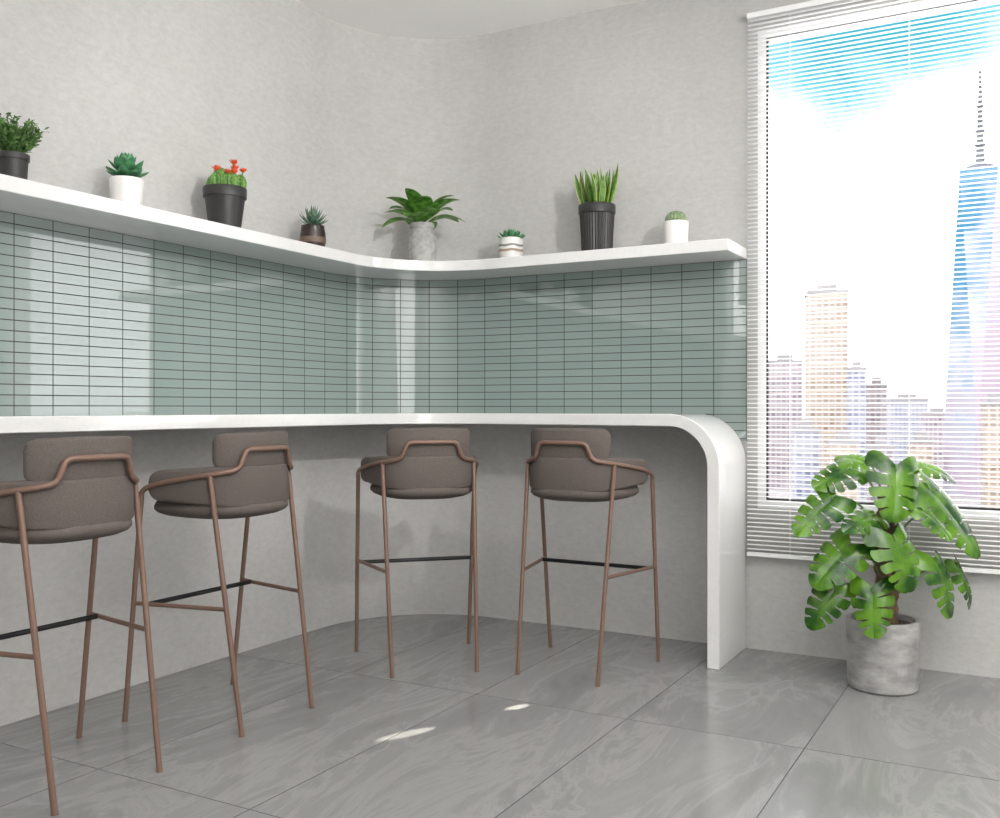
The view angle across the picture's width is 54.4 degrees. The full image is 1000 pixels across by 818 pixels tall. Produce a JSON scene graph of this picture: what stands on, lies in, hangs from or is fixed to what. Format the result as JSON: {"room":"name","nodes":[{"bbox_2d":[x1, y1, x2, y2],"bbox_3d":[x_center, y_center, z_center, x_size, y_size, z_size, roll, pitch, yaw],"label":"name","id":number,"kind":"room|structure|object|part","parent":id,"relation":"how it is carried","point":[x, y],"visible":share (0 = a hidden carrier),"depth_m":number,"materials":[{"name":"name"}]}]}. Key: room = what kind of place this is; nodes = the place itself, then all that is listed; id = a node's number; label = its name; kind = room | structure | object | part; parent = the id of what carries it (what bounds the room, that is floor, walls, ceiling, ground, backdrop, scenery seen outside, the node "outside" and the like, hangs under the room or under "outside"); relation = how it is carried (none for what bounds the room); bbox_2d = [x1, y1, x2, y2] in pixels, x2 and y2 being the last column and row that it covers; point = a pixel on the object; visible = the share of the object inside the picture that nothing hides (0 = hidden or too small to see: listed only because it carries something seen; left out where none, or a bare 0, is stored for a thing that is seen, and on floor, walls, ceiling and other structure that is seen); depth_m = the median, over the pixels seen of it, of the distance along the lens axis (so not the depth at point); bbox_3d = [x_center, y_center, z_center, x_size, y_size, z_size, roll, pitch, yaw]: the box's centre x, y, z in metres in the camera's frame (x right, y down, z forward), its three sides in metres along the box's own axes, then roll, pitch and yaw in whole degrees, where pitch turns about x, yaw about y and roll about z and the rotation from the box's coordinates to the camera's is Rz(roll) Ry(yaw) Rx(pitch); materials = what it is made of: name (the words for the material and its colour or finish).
{"room":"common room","nodes":[
{"label":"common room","id":0,"kind":"room"},
{"bbox_2d":[0,0,322,725],"bbox_3d":[-2.494,-0.425,2.039,0.200,3.000,6.343,0,0,29],"label":"wall","id":1,"kind":"structure","parent":0,"point":[186,88],"depth_m":3.92,"materials":[{"name":"paint"}]},
{"bbox_2d":[0,211,746,440],"bbox_3d":[-1.857,-0.259,2.651,6.626,0.812,1.687,0,0,-44],"label":"tiles","id":2,"kind":"structure","parent":1,"relation":"attached to","point":[93,321],"depth_m":4.46,"materials":[{"name":"teal tile"}]},
{"bbox_2d":[0,174,746,279],"bbox_3d":[-1.274,-0.690,2.047,1.922,0.050,6.342,0,0,29],"label":"wall shelf","id":3,"kind":"object","parent":1,"relation":"attached to","point":[21,196],"visible":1,"depth_m":4.16,"materials":[{"name":"white stone"}]},
{"bbox_2d":[0,112,48,179],"bbox_3d":[-1.583,-0.837,3.157,0.191,0.244,0.203,0,0,25],"label":"potted plant","id":4,"kind":"object","parent":3,"relation":"on","point":[15,142],"visible":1,"depth_m":3.14,"materials":[{"name":"green plant"}]},
{"bbox_3d":[-1.590,-0.771,3.171,0.105,0.112,0.105,0,0,29],"label":"pot","id":5,"kind":"part","parent":4,"relation":"part of","materials":[{"name":"grey ceramic"}]},
{"bbox_3d":[-1.583,-0.880,3.158,0.171,0.128,0.178,0,0,29],"label":"stem","id":6,"kind":"part","parent":4,"relation":"part of","materials":[{"name":"green plant"}]},
{"bbox_2d":[106,152,148,205],"bbox_3d":[-1.362,-0.824,3.554,0.152,0.218,0.156,0,0,29],"label":"potted plant","id":7,"kind":"object","parent":3,"relation":"on","point":[126,184],"visible":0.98,"depth_m":3.51,"materials":[{"name":"green plant"}]},
{"bbox_3d":[-1.365,-0.776,3.555,0.120,0.122,0.120,0,0,29],"label":"pot","id":8,"kind":"part","parent":7,"relation":"part of","materials":[{"name":"white ceramic"}]},
{"bbox_2d":[203,159,246,227],"bbox_3d":[-1.127,-0.871,3.985,0.176,0.312,0.176,0,0,29],"label":"potted plant","id":9,"kind":"object","parent":3,"relation":"on","point":[224,191],"visible":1,"depth_m":3.92,"materials":[{"name":"green plant"}]},
{"bbox_3d":[-1.151,-0.976,3.944,0.038,0.026,0.036,0,0,29],"label":"flower","id":10,"kind":"part","parent":9,"relation":"part of","materials":[{"name":"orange plant"}]},
{"bbox_3d":[-1.127,-0.807,3.985,0.176,0.185,0.176,0,0,29],"label":"pot","id":11,"kind":"part","parent":9,"relation":"part of","materials":[{"name":"grey ceramic"}]},
{"bbox_2d":[298,205,327,246],"bbox_3d":[-0.858,-0.824,4.471,0.142,0.219,0.145,0,0,-5],"label":"potted plant","id":12,"kind":"object","parent":3,"relation":"on","point":[312,231],"visible":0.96,"depth_m":4.43,"materials":[{"name":"green plant"}]},
{"bbox_3d":[-0.860,-0.775,4.466,0.118,0.120,0.118,0,0,29],"label":"pot","id":13,"kind":"part","parent":12,"relation":"part of","materials":[{"name":"brown ceramic"}]},
{"bbox_2d":[382,188,465,260],"bbox_3d":[-0.386,-0.889,4.817,0.413,0.347,0.375,0,0,-16],"label":"potted plant","id":14,"kind":"object","parent":3,"relation":"on","point":[419,208],"visible":0.98,"depth_m":4.78,"materials":[{"name":"green plant"}]},
{"bbox_3d":[-0.387,-0.816,4.842,0.142,0.202,0.142,0,0,29],"label":"pot","id":15,"kind":"part","parent":14,"relation":"part of","materials":[{"name":"concrete"}]},
{"bbox_2d":[497,229,524,257],"bbox_3d":[0.056,-0.796,4.769,0.141,0.162,0.146,0,0,-6],"label":"potted plant","id":16,"kind":"object","parent":3,"relation":"on","point":[510,243],"visible":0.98,"depth_m":4.72,"materials":[{"name":"green plant"}]},
{"bbox_3d":[0.054,-0.773,4.763,0.120,0.116,0.120,0,0,29],"label":"pot","id":17,"kind":"part","parent":16,"relation":"part of","materials":[{"name":"white ceramic"}]},
{"bbox_2d":[575,165,617,250],"bbox_3d":[0.457,-0.923,4.547,0.184,0.416,0.182,0,0,-19],"label":"potted plant","id":18,"kind":"object","parent":3,"relation":"on","point":[596,209],"visible":0.91,"depth_m":4.48,"materials":[{"name":"green plant"}]},
{"bbox_3d":[0.453,-0.831,4.541,0.174,0.232,0.174,0,0,29],"label":"pot","id":19,"kind":"part","parent":18,"relation":"part of","materials":[{"name":"grey ceramic"}]},
{"bbox_2d":[663,211,688,243],"bbox_3d":[0.788,-0.799,4.355,0.116,0.168,0.116,0,0,29],"label":"potted plant","id":20,"kind":"object","parent":3,"relation":"on","point":[675,225],"visible":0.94,"depth_m":4.31,"materials":[{"name":"white ceramic"}]},
{"bbox_2d":[323,15,489,626],"bbox_3d":[-0.521,-0.425,5.098,1.244,3.000,0.456,0,0,-16],"label":"wall","id":21,"kind":"structure","parent":0,"point":[400,113],"depth_m":5.02,"materials":[{"name":"paint"}]},
{"bbox_2d":[297,0,642,38],"bbox_3d":[0.223,-2.000,0.885,6.070,0.150,7.363,0,0,29],"label":"ceiling","id":22,"kind":"structure","parent":0,"point":[420,19],"depth_m":4.73,"materials":[{"name":"white paint"}]},
{"bbox_2d":[0,614,999,817],"bbox_3d":[0.223,1.135,0.885,6.070,0.120,7.363,0,0,29],"label":"floor","id":23,"kind":"structure","parent":0,"point":[763,734],"depth_m":3.14,"materials":[{"name":"tile"}]},
{"bbox_2d":[0,436,162,815],"bbox_3d":[-1.294,0.578,2.835,0.482,0.995,0.540,0,0,29],"label":"bar stool","id":24,"kind":"object","parent":23,"relation":"on","point":[74,489],"visible":1,"depth_m":2.69,"materials":[{"name":"brown metal"}]},
{"bbox_3d":[-1.236,0.649,2.593,0.146,0.852,0.019,0,0,21],"label":"leg","id":25,"kind":"part","parent":24,"relation":"part of","materials":[{"name":"brown metal"}]},
{"bbox_3d":[-1.311,0.345,2.844,0.410,0.078,0.433,0,0,29],"label":"seat","id":26,"kind":"part","parent":24,"relation":"part of","materials":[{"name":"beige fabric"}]},
{"bbox_3d":[-1.274,0.221,2.824,0.354,0.182,0.540,0,0,29],"label":"arm rail","id":27,"kind":"part","parent":24,"relation":"part of","materials":[{"name":"brown metal"}]},
{"bbox_3d":[-1.176,0.143,2.769,0.084,0.126,0.353,0,0,29],"label":"backrest","id":28,"kind":"part","parent":24,"relation":"part of","materials":[{"name":"beige fabric"}]},
{"bbox_3d":[-1.333,0.682,3.151,0.108,0.786,0.019,0,0,26],"label":"leg","id":29,"kind":"part","parent":24,"relation":"part of","materials":[{"name":"brown metal"}]},
{"bbox_3d":[-1.058,0.649,2.914,0.146,0.852,0.019,0,0,37],"label":"leg","id":30,"kind":"part","parent":24,"relation":"part of","materials":[{"name":"brown metal"}]},
{"bbox_2d":[122,431,314,736],"bbox_3d":[-0.962,0.578,3.449,0.482,0.995,0.540,0,0,29],"label":"bar stool","id":31,"kind":"object","parent":23,"relation":"on","point":[250,476],"visible":1,"depth_m":3.29,"materials":[{"name":"brown metal"}]},
{"bbox_3d":[-1.250,0.682,3.315,0.108,0.786,0.019,0,0,32],"label":"leg","id":32,"kind":"part","parent":31,"relation":"part of","materials":[{"name":"brown metal"}]},
{"bbox_3d":[-0.942,0.221,3.438,0.354,0.182,0.540,0,0,29],"label":"arm rail","id":33,"kind":"part","parent":31,"relation":"part of","materials":[{"name":"brown metal"}]},
{"bbox_3d":[-0.979,0.345,3.458,0.410,0.078,0.433,0,0,29],"label":"seat","id":34,"kind":"part","parent":31,"relation":"part of","materials":[{"name":"beige fabric"}]},
{"bbox_3d":[-0.904,0.649,3.207,0.146,0.852,0.019,0,0,21],"label":"leg","id":35,"kind":"part","parent":31,"relation":"part of","materials":[{"name":"brown metal"}]},
{"bbox_3d":[-1.001,0.682,3.765,0.108,0.786,0.019,0,0,26],"label":"leg","id":36,"kind":"part","parent":31,"relation":"part of","materials":[{"name":"brown metal"}]},
{"bbox_3d":[-0.844,0.143,3.384,0.084,0.126,0.353,0,0,29],"label":"backrest","id":37,"kind":"part","parent":31,"relation":"part of","materials":[{"name":"beige fabric"}]},
{"bbox_3d":[-0.726,0.649,3.528,0.146,0.852,0.019,0,0,37],"label":"leg","id":38,"kind":"part","parent":31,"relation":"part of","materials":[{"name":"brown metal"}]},
{"bbox_2d":[0,413,745,669],"bbox_3d":[-1.274,0.550,2.043,1.911,1.050,6.334,0,0,29],"label":"countertop","id":39,"kind":"structure","parent":23,"relation":"on","point":[723,449],"depth_m":4.08,"materials":[{"name":"white stone"}]},
{"bbox_2d":[354,427,478,677],"bbox_3d":[-0.325,0.578,4.144,0.540,0.995,0.482,0,0,-16],"label":"bar stool","id":40,"kind":"object","parent":23,"relation":"on","point":[434,462],"visible":1,"depth_m":3.99,"materials":[{"name":"brown metal"}]},
{"bbox_3d":[-0.624,0.682,4.253,0.019,0.786,0.108,0,0,-13],"label":"leg","id":41,"kind":"part","parent":40,"relation":"part of","materials":[{"name":"brown metal"}]},
{"bbox_3d":[-0.456,0.649,3.932,0.019,0.852,0.146,0,0,-24],"label":"leg","id":42,"kind":"part","parent":40,"relation":"part of","materials":[{"name":"brown metal"}]},
{"bbox_3d":[-0.319,0.221,4.121,0.540,0.182,0.354,0,0,-16],"label":"arm rail","id":43,"kind":"part","parent":40,"relation":"part of","materials":[{"name":"brown metal"}]},
{"bbox_3d":[-0.331,0.345,4.162,0.433,0.078,0.410,0,0,-16],"label":"seat","id":44,"kind":"part","parent":40,"relation":"part of","materials":[{"name":"beige fabric"}]},
{"bbox_3d":[-0.288,0.143,4.014,0.353,0.126,0.084,0,0,-16],"label":"backrest","id":45,"kind":"part","parent":40,"relation":"part of","materials":[{"name":"beige fabric"}]},
{"bbox_3d":[-0.130,0.682,4.394,0.019,0.786,0.108,0,0,-19],"label":"leg","id":46,"kind":"part","parent":40,"relation":"part of","materials":[{"name":"brown metal"}]},
{"bbox_3d":[-0.103,0.649,4.032,0.019,0.852,0.146,0,0,-8],"label":"leg","id":47,"kind":"part","parent":40,"relation":"part of","materials":[{"name":"brown metal"}]},
{"bbox_2d":[515,428,660,686],"bbox_3d":[0.337,0.578,4.043,0.540,0.995,0.482,0,0,29],"label":"bar stool","id":48,"kind":"object","parent":23,"relation":"on","point":[565,464],"visible":1,"depth_m":3.90,"materials":[{"name":"beige fabric"}]},
{"bbox_3d":[0.095,0.649,3.985,0.019,0.852,0.146,0,0,21],"label":"leg","id":49,"kind":"part","parent":48,"relation":"part of","materials":[{"name":"brown metal"}]},
{"bbox_3d":[0.203,0.682,4.332,0.019,0.786,0.108,0,0,32],"label":"leg","id":50,"kind":"part","parent":48,"relation":"part of","materials":[{"name":"brown metal"}]},
{"bbox_3d":[0.271,0.143,3.925,0.353,0.126,0.084,0,0,29],"label":"backrest","id":51,"kind":"part","parent":48,"relation":"part of","materials":[{"name":"beige fabric"}]},
{"bbox_3d":[0.346,0.345,4.060,0.433,0.078,0.410,0,0,29],"label":"seat","id":52,"kind":"part","parent":48,"relation":"part of","materials":[{"name":"beige fabric"}]},
{"bbox_3d":[0.325,0.221,4.023,0.540,0.182,0.354,0,0,29],"label":"arm rail","id":53,"kind":"part","parent":48,"relation":"part of","materials":[{"name":"brown metal"}]},
{"bbox_3d":[0.415,0.649,3.807,0.019,0.852,0.146,0,0,37],"label":"leg","id":54,"kind":"part","parent":48,"relation":"part of","materials":[{"name":"brown metal"}]},
{"bbox_3d":[0.652,0.682,4.082,0.019,0.786,0.108,0,0,26],"label":"leg","id":55,"kind":"part","parent":48,"relation":"part of","materials":[{"name":"brown metal"}]},
{"bbox_2d":[792,450,980,695],"bbox_3d":[1.466,0.617,3.723,0.720,0.917,0.379,0,0,2],"label":"monstera plant","id":56,"kind":"object","parent":23,"relation":"on","point":[883,643],"visible":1,"depth_m":3.64,"materials":[{"name":"green plant"}]},
{"bbox_3d":[1.474,0.942,3.745,0.268,0.266,0.268,0,0,29],"label":"pot","id":57,"kind":"part","parent":56,"relation":"part of","materials":[{"name":"concrete"}]},
{"bbox_3d":[1.509,0.492,3.716,0.450,0.572,0.279,0,0,-38],"label":"stem","id":58,"kind":"part","parent":56,"relation":"part of","materials":[{"name":"green plant"}]},
{"bbox_2d":[490,0,999,677],"bbox_3d":[2.214,-0.425,3.853,5.070,3.000,0.200,0,0,29],"label":"wall","id":59,"kind":"structure","parent":0,"point":[654,90],"depth_m":4.57,"materials":[{"name":"paint"}]},
{"bbox_2d":[758,0,999,519],"bbox_3d":[1.838,-0.618,3.978,1.550,2.125,0.046,0,0,29],"label":"window","id":60,"kind":"structure","parent":59,"relation":"in","point":[760,419],"depth_m":4.33,"materials":[{"name":"white"}]},
{"bbox_2d":[747,0,999,574],"bbox_3d":[1.813,-0.546,3.929,1.625,2.402,0.046,0,0,29],"label":"blind","id":61,"kind":"object","parent":60,"relation":"attached to","point":[814,4],"visible":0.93,"depth_m":4.07,"materials":[{"name":"white plastic"}]},
{"bbox_3d":[1.843,-0.540,3.904,1.332,2.370,0.026,0,0,29],"label":"ladder cord","id":62,"kind":"part","parent":61,"relation":"part of","materials":[{"name":"white fabric"}]},
{"bbox_3d":[1.810,0.646,3.923,1.625,0.017,0.026,0,0,29],"label":"rail","id":63,"kind":"part","parent":61,"relation":"part of","materials":[{"name":"white"}]},
{"label":"outside","id":64,"kind":"structure","parent":0,"visible":0},
{"bbox_2d":[769,478,980,506],"bbox_3d":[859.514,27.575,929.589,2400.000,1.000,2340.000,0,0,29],"label":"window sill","id":65,"kind":"structure","parent":64,"point":[935,481],"depth_m":294.14,"materials":[{"name":"white"}]},
{"bbox_2d":[769,355,802,488],"bbox_3d":[96.420,4.589,330.000,11.264,44.971,11.264,0,0,12],"label":"building","id":66,"kind":"structure","parent":65,"relation":"on","point":[773,428],"depth_m":324.86,"materials":[{"name":"grey"}]},
{"bbox_2d":[791,419,820,499],"bbox_3d":[66.111,14.682,210.000,5.585,24.786,5.585,0,0,12],"label":"building","id":67,"kind":"structure","parent":65,"relation":"on","point":[801,423],"depth_m":207.56,"materials":[{"name":"grey"}]},
{"bbox_2d":[804,285,848,499],"bbox_3d":[97.264,-4.716,290.000,11.439,63.582,11.439,0,0,12],"label":"building","id":68,"kind":"structure","parent":65,"relation":"on","point":[826,424],"depth_m":284.74,"materials":[{"name":"grey"}]},
{"bbox_2d":[826,431,858,501],"bbox_3d":[70.370,15.824,200.000,5.750,22.502,5.750,0,0,12],"label":"building","id":69,"kind":"structure","parent":65,"relation":"on","point":[837,432],"depth_m":197.47,"materials":[{"name":"grey"}]},
{"bbox_2d":[846,360,866,501],"bbox_3d":[98.889,6.904,270.000,4.844,40.342,4.844,0,0,12],"label":"building","id":70,"kind":"structure","parent":65,"relation":"on","point":[853,363],"depth_m":267.81,"materials":[{"name":"grey"}]},
{"bbox_2d":[866,378,887,495],"bbox_3d":[116.049,8.880,300.000,5.956,36.391,5.956,0,0,12],"label":"building","id":71,"kind":"structure","parent":65,"relation":"on","point":[873,381],"depth_m":297.38,"materials":[{"name":"grey"}]},
{"bbox_2d":[866,437,894,502],"bbox_3d":[84.054,16.719,215.000,5.266,20.712,5.266,0,0,12],"label":"building","id":72,"kind":"structure","parent":65,"relation":"on","point":[875,438],"depth_m":212.90,"materials":[{"name":"grey"}]},
{"bbox_2d":[887,394,928,463],"bbox_3d":[175.432,10.577,420.000,15.091,32.996,15.091,0,0,12],"label":"building","id":73,"kind":"structure","parent":65,"relation":"on","point":[898,395],"depth_m":413.48,"materials":[{"name":"grey"}]},
{"bbox_2d":[906,432,933,481],"bbox_3d":[103.704,16.441,240.000,5.338,21.268,5.338,0,0,12],"label":"building","id":74,"kind":"structure","parent":65,"relation":"on","point":[916,433],"depth_m":237.68,"materials":[{"name":"grey"}]},
{"bbox_2d":[920,408,944,477],"bbox_3d":[170.453,13.519,380.000,9.783,27.111,9.783,0,0,12],"label":"building","id":75,"kind":"structure","parent":65,"relation":"on","point":[931,409],"depth_m":375.65,"materials":[{"name":"grey"}]},
{"bbox_2d":[943,71,999,497],"bbox_3d":[148.148,-38.425,300.000,14.800,131.000,14.800,0,0,-14],"label":"skyscraper","id":76,"kind":"structure","parent":65,"relation":"on","point":[980,72],"depth_m":294.78,"materials":[{"name":"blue glass"}]},
{"bbox_2d":[980,394,999,507],"bbox_3d":[116.656,11.791,230.000,4.659,30.568,4.659,0,0,12],"label":"building","id":77,"kind":"structure","parent":65,"relation":"on","point":[989,395],"depth_m":228.12,"materials":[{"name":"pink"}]}
]}

